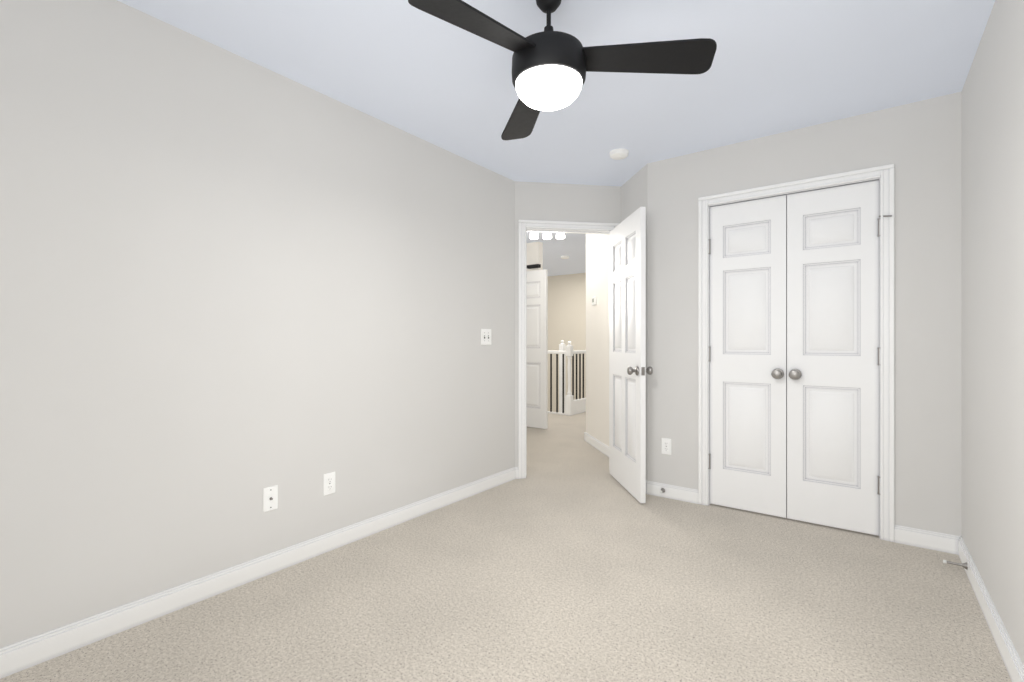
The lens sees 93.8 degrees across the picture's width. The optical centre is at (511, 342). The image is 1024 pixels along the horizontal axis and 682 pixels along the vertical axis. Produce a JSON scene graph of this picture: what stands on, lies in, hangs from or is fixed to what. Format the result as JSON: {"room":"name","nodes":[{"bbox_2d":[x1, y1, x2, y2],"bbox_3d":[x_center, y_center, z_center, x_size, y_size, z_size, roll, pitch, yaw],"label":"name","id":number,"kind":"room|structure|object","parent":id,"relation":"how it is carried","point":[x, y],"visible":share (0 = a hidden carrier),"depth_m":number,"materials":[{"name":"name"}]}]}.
{"room":"empty bedroom","nodes":[
{"label":"empty bedroom","id":0,"kind":"room"},
{"bbox_2d":[0,0,514,647],"bbox_3d":[-1.115,-0.100,2.466,0.115,2.420,3.755,0,0,37],"label":"wall","id":1,"kind":"structure","parent":0,"point":[232,286],"depth_m":2.09,"materials":[{"name":"paint"}]},
{"bbox_2d":[0,467,518,678],"bbox_3d":[-1.035,1.062,2.462,0.020,0.095,3.615,0,0,37],"label":"baseboard","id":2,"kind":"structure","parent":1,"relation":"attached to","point":[34,650],"depth_m":2.07,"materials":[{"name":"white wood"}]},
{"bbox_2d":[263,485,277,511],"bbox_3d":[-1.157,0.752,2.301,0.016,0.114,0.070,0,0,37],"label":"outlet plate","id":3,"kind":"object","parent":1,"relation":"attached to","point":[270,498],"visible":1,"depth_m":2.30,"materials":[{"name":"white plastic"}]},
{"bbox_2d":[323,472,334,495],"bbox_3d":[-0.973,0.754,2.555,0.008,0.114,0.070,0,0,37],"label":"electrical outlet","id":4,"kind":"object","parent":1,"relation":"attached to","point":[328,483],"visible":1,"depth_m":2.55,"materials":[{"name":"white plastic"}]},
{"bbox_2d":[481,329,490,344],"bbox_3d":[-0.190,-0.040,3.602,0.014,0.120,0.120,0,0,37],"label":"switch plate","id":5,"kind":"object","parent":1,"relation":"attached to","point":[485,336],"visible":1,"depth_m":3.60,"materials":[{"name":"white plastic"}]},
{"bbox_2d":[0,412,1011,681],"bbox_3d":[-0.266,1.160,4.935,7.500,0.100,8.800,0,0,37],"label":"floor","id":6,"kind":"structure","parent":0,"point":[570,558],"depth_m":2.01,"materials":[{"name":"beige carpet"}]},
{"bbox_2d":[548,340,573,415],"bbox_3d":[0.147,0.546,7.830,1.906,1.128,0.090,0,0,37],"label":"stair rail","id":7,"kind":"object","parent":6,"relation":"on","point":[569,405],"depth_m":7.37,"materials":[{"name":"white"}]},
{"bbox_2d":[574,350,585,414],"bbox_3d":[1.393,0.552,7.985,0.092,1.116,1.646,0,0,37],"label":"stair rail","id":8,"kind":"object","parent":6,"relation":"on","point":[579,404],"depth_m":7.55,"materials":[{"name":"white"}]},
{"bbox_2d":[527,241,542,270],"bbox_3d":[-1.017,-0.100,7.301,3.470,2.420,0.100,0,0,37],"label":"wall","id":9,"kind":"structure","parent":0,"point":[534,252],"depth_m":6.28,"materials":[{"name":"paint"}]},
{"bbox_2d":[527,264,540,268],"bbox_3d":[0.281,-0.985,6.223,0.180,0.040,0.060,0,0,37],"label":"air vent","id":10,"kind":"object","parent":9,"relation":"in","point":[533,266],"visible":1,"depth_m":6.19,"materials":[{"name":"black metal"}]},
{"bbox_2d":[527,269,547,428],"bbox_3d":[0.257,0.088,6.207,0.460,2.020,0.035,0,0,37],"label":"door leaf","id":11,"kind":"structure","parent":9,"relation":"in","point":[537,348],"depth_m":6.14,"materials":[{"name":"white wood"}]},
{"bbox_2d":[117,0,994,275],"bbox_3d":[-0.314,-1.350,4.971,7.620,0.080,8.800,0,0,37],"label":"ceiling","id":12,"kind":"structure","parent":0,"point":[779,66],"depth_m":2.28,"materials":[{"name":"paint"}]},
{"bbox_2d":[530,232,564,238],"bbox_3d":[0.375,-1.208,5.093,0.325,0.205,0.257,0,0,37],"label":"pendant light","id":13,"kind":"object","parent":12,"relation":"hanging from","point":[534,235],"visible":0.48,"depth_m":5.06,"materials":[{"name":"white glass"}]},
{"bbox_2d":[408,0,716,139],"bbox_3d":[0.119,-1.099,1.707,1.016,0.422,1.005,0,0,37],"label":"ceiling fan","id":14,"kind":"object","parent":12,"relation":"hanging from","point":[551,67],"visible":1,"depth_m":1.70,"materials":[{"name":"black metal"}]},
{"bbox_2d":[609,148,628,159],"bbox_3d":[0.738,-1.292,3.303,0.132,0.037,0.132,0,0,37],"label":"smoke detector","id":15,"kind":"object","parent":12,"relation":"attached to","point":[619,154],"visible":1,"depth_m":3.27,"materials":[{"name":"white plastic"}]},
{"bbox_2d":[548,273,585,411],"bbox_3d":[1.798,1.300,8.797,6.200,5.220,0.120,0,0,37],"label":"wall","id":16,"kind":"structure","parent":0,"point":[566,308],"depth_m":9.28,"materials":[{"name":"paint"}]},
{"bbox_2d":[515,181,620,466],"bbox_3d":[0.550,-0.100,4.034,1.185,2.420,0.115,0,0,-8],"label":"wall","id":17,"kind":"structure","parent":0,"point":[565,202],"depth_m":3.95,"materials":[{"name":"paint"}]},
{"bbox_2d":[610,207,652,502],"bbox_3d":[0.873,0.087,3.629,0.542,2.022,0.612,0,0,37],"label":"bedroom door","id":18,"kind":"structure","parent":17,"relation":"in","point":[628,370],"depth_m":3.51,"materials":[{"name":"white wood"}]},
{"bbox_2d":[586,234,608,445],"bbox_3d":[0.980,-0.100,4.789,0.115,2.420,1.255,0,0,-8],"label":"wall","id":19,"kind":"structure","parent":0,"point":[597,343],"depth_m":5.00,"materials":[{"name":"paint"}]},
{"bbox_2d":[592,297,596,304],"bbox_3d":[0.868,-0.435,5.073,0.024,0.084,0.110,0,0,-8],"label":"thermostat","id":20,"kind":"object","parent":19,"relation":"attached to","point":[594,300],"visible":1,"depth_m":5.02,"materials":[{"name":"white plastic"}]},
{"bbox_2d":[584,432,608,456],"bbox_3d":[0.957,1.062,4.764,0.786,0.095,0.893,0,0,37],"label":"baseboard","id":21,"kind":"structure","parent":19,"relation":"attached to","point":[597,444],"depth_m":4.98,"materials":[{"name":"white wood"}]},
{"bbox_2d":[621,164,646,479],"bbox_3d":[1.012,-0.100,3.779,0.115,2.420,0.523,0,0,-8],"label":"wall","id":22,"kind":"structure","parent":0,"point":[634,193],"depth_m":3.67,"materials":[{"name":"paint"}]},
{"bbox_2d":[647,92,961,535],"bbox_3d":[1.752,-0.100,3.019,1.805,2.420,0.115,0,0,37],"label":"wall","id":23,"kind":"structure","parent":0,"point":[918,144],"depth_m":2.66,"materials":[{"name":"paint"}]},
{"bbox_2d":[662,438,670,454],"bbox_3d":[1.103,0.745,3.425,0.070,0.114,0.008,0,0,37],"label":"electrical outlet","id":24,"kind":"object","parent":23,"relation":"attached to","point":[666,445],"visible":1,"depth_m":3.42,"materials":[{"name":"white plastic"}]},
{"bbox_2d":[646,480,697,503],"bbox_3d":[1.132,1.062,3.400,0.375,0.095,0.014,0,0,37],"label":"baseboard","id":25,"kind":"structure","parent":23,"relation":"attached to","point":[674,492],"depth_m":3.39,"materials":[{"name":"white wood"}]},
{"bbox_2d":[708,195,786,517],"bbox_3d":[1.515,0.089,3.116,0.465,2.017,0.105,0,0,37],"label":"closet door","id":26,"kind":"structure","parent":23,"relation":"in","point":[748,355],"depth_m":3.12,"materials":[{"name":"white wood"}]},
{"bbox_2d":[787,180,879,535],"bbox_3d":[1.892,0.089,2.836,0.465,2.017,0.105,0,0,37],"label":"closet door","id":27,"kind":"structure","parent":23,"relation":"in","point":[833,364],"depth_m":2.85,"materials":[{"name":"white wood"}]},
{"bbox_2d":[962,0,1023,665],"bbox_3d":[1.243,-0.100,0.920,0.115,2.420,4.090,0,0,37],"label":"wall","id":28,"kind":"structure","parent":0,"point":[993,313],"depth_m":1.83,"materials":[{"name":"paint"}]},
{"bbox_2d":[952,535,1023,681],"bbox_3d":[1.191,1.062,0.959,0.014,0.095,3.860,0,0,37],"label":"baseboard","id":29,"kind":"structure","parent":28,"relation":"attached to","point":[1014,666],"depth_m":1.83,"materials":[{"name":"white wood"}]},
{"bbox_2d":[943,560,967,569],"bbox_3d":[2.130,1.065,2.304,0.085,0.032,0.032,0,0,37],"label":"door stop","id":30,"kind":"object","parent":29,"relation":"attached to","point":[964,565],"visible":1,"depth_m":2.29,"materials":[{"name":"silver metal"}]}
]}

